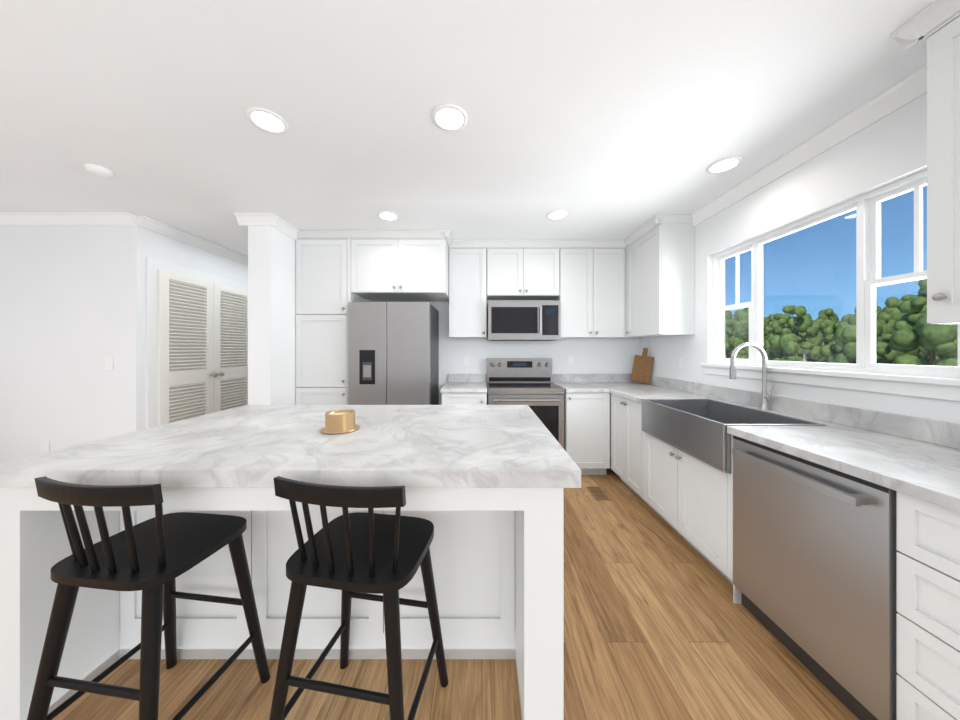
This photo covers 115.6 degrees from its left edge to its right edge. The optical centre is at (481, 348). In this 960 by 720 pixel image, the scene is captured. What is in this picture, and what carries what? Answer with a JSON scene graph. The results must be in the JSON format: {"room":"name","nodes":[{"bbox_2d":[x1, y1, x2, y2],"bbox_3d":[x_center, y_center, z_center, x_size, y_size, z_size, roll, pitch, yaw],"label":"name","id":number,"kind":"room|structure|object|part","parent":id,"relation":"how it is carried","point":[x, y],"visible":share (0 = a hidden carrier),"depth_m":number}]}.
{"room":"kitchen","nodes":[
{"label":"kitchen","id":0,"kind":"room"},
{"bbox_2d":[0,225,119,462],"bbox_3d":[-4.420,0.060,2.775,2.360,2.500,0.150,0,0,0],"label":"wall","id":1,"kind":"structure","parent":0,"point":[59,320],"depth_m":2.70},
{"bbox_2d":[0,212,147,226],"bbox_3d":[-4.265,-1.147,2.665,2.490,0.085,0.070,0,0,0],"label":"crown molding","id":2,"kind":"structure","parent":1,"relation":"attached to","point":[6,218],"depth_m":2.66},
{"bbox_2d":[105,357,112,369],"bbox_3d":[-3.330,0.125,2.695,0.072,0.116,0.007,0,0,0],"label":"switch plate","id":3,"kind":"object","parent":1,"relation":"attached to","point":[108,363],"visible":1,"depth_m":2.69},
{"bbox_2d":[120,225,247,434],"bbox_3d":[-3.165,0.060,3.750,0.150,2.500,2.100,0,0,0],"label":"wall","id":4,"kind":"structure","parent":0,"point":[138,245],"depth_m":2.72},
{"bbox_2d":[142,218,247,264],"bbox_3d":[-3.055,-1.147,3.755,0.070,0.085,2.090,0,0,0],"label":"crown molding","id":5,"kind":"structure","parent":4,"relation":"attached to","point":[153,225],"depth_m":3.19},
{"bbox_2d":[146,257,247,428],"bbox_3d":[-3.079,0.233,3.440,0.018,2.155,1.330,0,0,0],"label":"door frame","id":6,"kind":"structure","parent":4,"relation":"attached to","point":[153,266],"depth_m":2.82},
{"bbox_2d":[158,269,247,425],"bbox_3d":[-3.037,0.269,3.440,0.103,2.058,1.154,0,0,0],"label":"door","id":7,"kind":"structure","parent":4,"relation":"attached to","point":[202,347],"depth_m":3.27},
{"bbox_2d":[248,226,295,404],"bbox_3d":[-2.000,0.060,3.755,0.200,2.500,2.090,0,0,0],"label":"wall","id":8,"kind":"structure","parent":0,"point":[271,315],"depth_m":2.73},
{"bbox_2d":[234,213,263,225],"bbox_3d":[-2.135,-1.147,3.720,0.070,0.085,2.160,0,0,0],"label":"crown molding","id":9,"kind":"structure","parent":8,"relation":"attached to","point":[243,219],"depth_m":2.68},
{"bbox_2d":[260,213,298,239],"bbox_3d":[-1.865,-1.147,2.855,0.070,0.085,0.430,0,0,0],"label":"crown molding","id":10,"kind":"structure","parent":8,"relation":"attached to","point":[269,219],"depth_m":2.77},
{"bbox_2d":[52,457,859,719],"bbox_3d":[-1.840,1.340,1.100,7.820,0.060,7.700,0,0,0],"label":"floor","id":11,"kind":"structure","parent":0,"point":[659,624],"depth_m":1.24},
{"bbox_2d":[27,476,269,719],"bbox_3d":[-1.095,0.846,1.030,0.461,0.932,0.421,0,0,7],"label":"stool","id":12,"kind":"object","parent":11,"relation":"on","point":[152,559],"visible":1,"depth_m":0.89},
{"bbox_2d":[112,488,235,663],"bbox_3d":[-1.282,0.880,1.669,0.495,0.860,0.790,0,0,0],"label":"panel","id":13,"kind":"object","parent":11,"relation":"on","point":[204,630],"depth_m":1.27},
{"bbox_2d":[236,488,331,658],"bbox_3d":[-0.904,0.880,1.669,0.542,0.860,0.790,0,0,0],"label":"base cabinet","id":14,"kind":"object","parent":11,"relation":"on","point":[269,537],"depth_m":1.27},
{"bbox_2d":[296,230,367,404],"bbox_3d":[-1.616,0.060,3.369,0.562,2.500,0.599,0,0,0],"label":"tall cabinet","id":15,"kind":"object","parent":11,"relation":"on","point":[337,271],"depth_m":3.08},
{"bbox_2d":[269,476,447,719],"bbox_3d":[-0.390,0.846,1.025,0.461,0.932,0.421,0,0,9],"label":"stool","id":16,"kind":"object","parent":11,"relation":"on","point":[359,555],"visible":1,"depth_m":0.89},
{"bbox_2d":[332,488,435,658],"bbox_3d":[-0.486,0.880,1.669,0.542,0.860,0.790,0,0,0],"label":"base cabinet","id":17,"kind":"object","parent":11,"relation":"on","point":[367,626],"depth_m":1.27},
{"bbox_2d":[348,302,438,404],"bbox_3d":[-0.925,0.422,3.304,0.810,1.775,0.631,0,0,0],"label":"refrigerator","id":18,"kind":"object","parent":11,"relation":"on","point":[393,353],"visible":0.62,"depth_m":3.00},
{"bbox_2d":[436,488,519,667],"bbox_3d":[-0.108,0.880,1.669,0.495,0.860,0.790,0,0,0],"label":"panel","id":19,"kind":"object","parent":11,"relation":"on","point":[497,557],"depth_m":1.27},
{"bbox_2d":[0,405,580,487],"bbox_3d":[-0.660,0.418,1.535,1.960,0.060,1.130,0,0,0],"label":"countertop","id":20,"kind":"structure","parent":19,"relation":"on","point":[432,446],"depth_m":1.12},
{"bbox_2d":[320,409,359,434],"bbox_3d":[-0.680,0.345,1.450,0.172,0.085,0.172,0,0,0],"label":"candle","id":21,"kind":"object","parent":20,"relation":"on","point":[341,421],"visible":1,"depth_m":1.40},
{"bbox_2d":[442,392,609,474],"bbox_3d":[0.443,0.875,3.344,1.705,0.870,0.648,0,0,0],"label":"base cabinet","id":22,"kind":"object","parent":11,"relation":"on","point":[587,432],"visible":0.52,"depth_m":3.06},
{"bbox_2d":[487,358,564,447],"bbox_3d":[0.447,0.708,3.309,0.770,1.196,0.662,0,0,0],"label":"range","id":23,"kind":"object","parent":11,"relation":"on","point":[525,381],"visible":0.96,"depth_m":3.05},
{"bbox_2d":[586,486,610,499],"bbox_3d":[1.050,1.306,2.740,0.130,0.006,0.250,0,0,0],"label":"floor vent","id":24,"kind":"object","parent":11,"relation":"in","point":[597,492],"visible":1,"depth_m":2.73},
{"bbox_2d":[611,393,959,719],"bbox_3d":[1.591,0.852,1.689,0.653,0.916,2.718,0,0,0],"label":"base cabinet","id":25,"kind":"object","parent":11,"relation":"on","point":[688,498],"depth_m":1.60},
{"bbox_2d":[441,374,959,512],"bbox_3d":[0.751,0.369,1.999,2.333,0.138,3.338,0,0,0],"label":"countertop","id":26,"kind":"structure","parent":25,"relation":"on","point":[916,457],"depth_m":1.36},
{"bbox_2d":[631,348,653,383],"bbox_3d":[1.816,0.187,3.424,0.064,0.403,0.234,0,0,-41],"label":"cutting board","id":27,"kind":"object","parent":26,"relation":"on","point":[642,368],"visible":1,"depth_m":3.41},
{"bbox_2d":[729,342,774,409],"bbox_3d":[1.762,0.178,1.977,0.256,0.442,0.083,0,0,0],"label":"faucet","id":28,"kind":"object","parent":26,"relation":"on","point":[765,397],"visible":1,"depth_m":1.98},
{"bbox_3d":[1.532,0.521,1.989,0.535,0.254,0.822,0,0,0],"label":"sink apron front","id":29,"kind":"part","parent":25,"relation":"part of"},
{"bbox_2d":[732,436,899,719],"bbox_3d":[1.565,0.875,1.252,0.646,0.861,0.593,0,0,0],"label":"dishwasher","id":30,"kind":"object","parent":11,"relation":"on","point":[815,550],"visible":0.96,"depth_m":1.14},
{"bbox_2d":[0,0,934,256],"bbox_3d":[-1.840,-1.215,1.100,7.820,0.050,7.700,0,0,0],"label":"ceiling","id":31,"kind":"structure","parent":0,"point":[609,119],"depth_m":1.46},
{"bbox_2d":[84,164,114,177],"bbox_3d":[-2.530,-1.171,2.000,0.124,0.037,0.124,0,0,0],"label":"smoke detector","id":32,"kind":"object","parent":31,"relation":"attached to","point":[99,171],"visible":1,"depth_m":1.97},
{"bbox_2d":[246,107,288,133],"bbox_3d":[-1.117,-1.186,1.576,0.184,0.007,0.184,0,0,0],"label":"recessed light","id":33,"kind":"object","parent":31,"relation":"in","point":[266,120],"visible":1,"depth_m":1.57},
{"bbox_2d":[377,211,398,220],"bbox_3d":[-0.840,-1.186,2.700,0.184,0.007,0.184,0,0,0],"label":"recessed light","id":34,"kind":"object","parent":31,"relation":"in","point":[387,215],"visible":1,"depth_m":2.69},
{"bbox_2d":[432,104,467,131],"bbox_3d":[-0.165,-1.186,1.556,0.184,0.007,0.184,0,0,0],"label":"recessed light","id":35,"kind":"object","parent":31,"relation":"in","point":[450,117],"visible":1,"depth_m":1.55},
{"bbox_2d":[546,210,567,219],"bbox_3d":[0.666,-1.186,2.680,0.184,0.007,0.184,0,0,0],"label":"recessed light","id":36,"kind":"object","parent":31,"relation":"in","point":[557,214],"visible":1,"depth_m":2.68},
{"bbox_2d":[706,156,742,173],"bbox_3d":[1.565,-1.186,1.953,0.184,0.007,0.184,0,0,0],"label":"recessed light","id":37,"kind":"object","parent":31,"relation":"in","point":[724,165],"visible":1,"depth_m":1.94},
{"bbox_2d":[430,300,639,456],"bbox_3d":[0.010,0.060,3.745,3.820,2.500,0.150,0,0,0],"label":"wall","id":38,"kind":"structure","parent":0,"point":[604,355],"depth_m":3.67},
{"bbox_2d":[352,230,450,301],"bbox_3d":[-0.854,-0.883,3.369,0.963,0.614,0.599,0,0,0],"label":"upper cabinet","id":39,"kind":"object","parent":38,"relation":"attached to","point":[388,265],"depth_m":3.08},
{"bbox_2d":[449,240,492,337],"bbox_3d":[-0.126,-0.659,3.510,0.485,1.060,0.318,0,0,0],"label":"upper cabinet","id":40,"kind":"object","parent":38,"relation":"attached to","point":[470,261],"depth_m":3.36},
{"bbox_2d":[487,301,560,340],"bbox_3d":[0.459,-0.312,3.447,0.786,0.425,0.442,0,0,0],"label":"microwave","id":41,"kind":"object","parent":38,"relation":"attached to","point":[523,320],"visible":1,"depth_m":3.27},
{"bbox_2d":[493,240,560,299],"bbox_3d":[0.459,-0.892,3.510,0.806,0.594,0.318,0,0,0],"label":"upper cabinet","id":42,"kind":"object","parent":38,"relation":"attached to","point":[522,269],"depth_m":3.36},
{"bbox_2d":[568,356,573,364],"bbox_3d":[1.080,0.140,3.665,0.072,0.116,0.006,0,0,0],"label":"electrical outlet plate","id":43,"kind":"object","parent":38,"relation":"attached to","point":[570,360],"visible":1,"depth_m":3.66},
{"bbox_2d":[549,240,616,337],"bbox_3d":[1.191,-0.659,3.510,0.779,1.060,0.318,0,0,0],"label":"upper cabinet","id":44,"kind":"object","parent":38,"relation":"attached to","point":[588,299],"depth_m":3.36},
{"bbox_2d":[640,93,959,423],"bbox_3d":[1.995,0.060,0.535,0.150,2.500,6.570,0,0,0],"label":"wall","id":45,"kind":"structure","parent":0,"point":[888,149],"depth_m":1.78},
{"bbox_2d":[625,214,694,337],"bbox_3d":[1.759,-0.659,3.046,0.318,1.060,0.650,0,0,0],"label":"upper cabinet","id":46,"kind":"object","parent":45,"relation":"attached to","point":[639,282],"depth_m":2.72},
{"bbox_2d":[692,63,926,225],"bbox_3d":[1.885,-1.147,1.905,0.070,0.085,1.630,0,0,0],"label":"crown molding","id":47,"kind":"structure","parent":45,"relation":"attached to","point":[907,89],"depth_m":1.63},
{"bbox_2d":[700,169,959,401],"bbox_3d":[1.958,-0.292,1.885,0.145,1.005,1.450,0,0,0],"label":"window unit","id":48,"kind":"structure","parent":45,"relation":"in","point":[868,247],"depth_m":1.57},
{"bbox_2d":[891,0,959,323],"bbox_3d":[1.732,-0.639,0.752,0.373,1.099,0.785,0,0,0],"label":"upper cabinet","id":49,"kind":"object","parent":45,"relation":"attached to","point":[935,24],"visible":1,"depth_m":1.05},
{"bbox_3d":[71.185,4.360,40.000,137.630,0.100,240.000,0,0,0],"label":"ground","id":50,"kind":"structure","parent":0,"visible":0},
{"bbox_2d":[725,279,957,366],"bbox_3d":[66.904,-1.535,79.088,65.064,18.380,170.159,0,0,0],"label":"trees","id":51,"kind":"object","parent":50,"relation":"on","point":[801,311],"depth_m":33.70}
]}

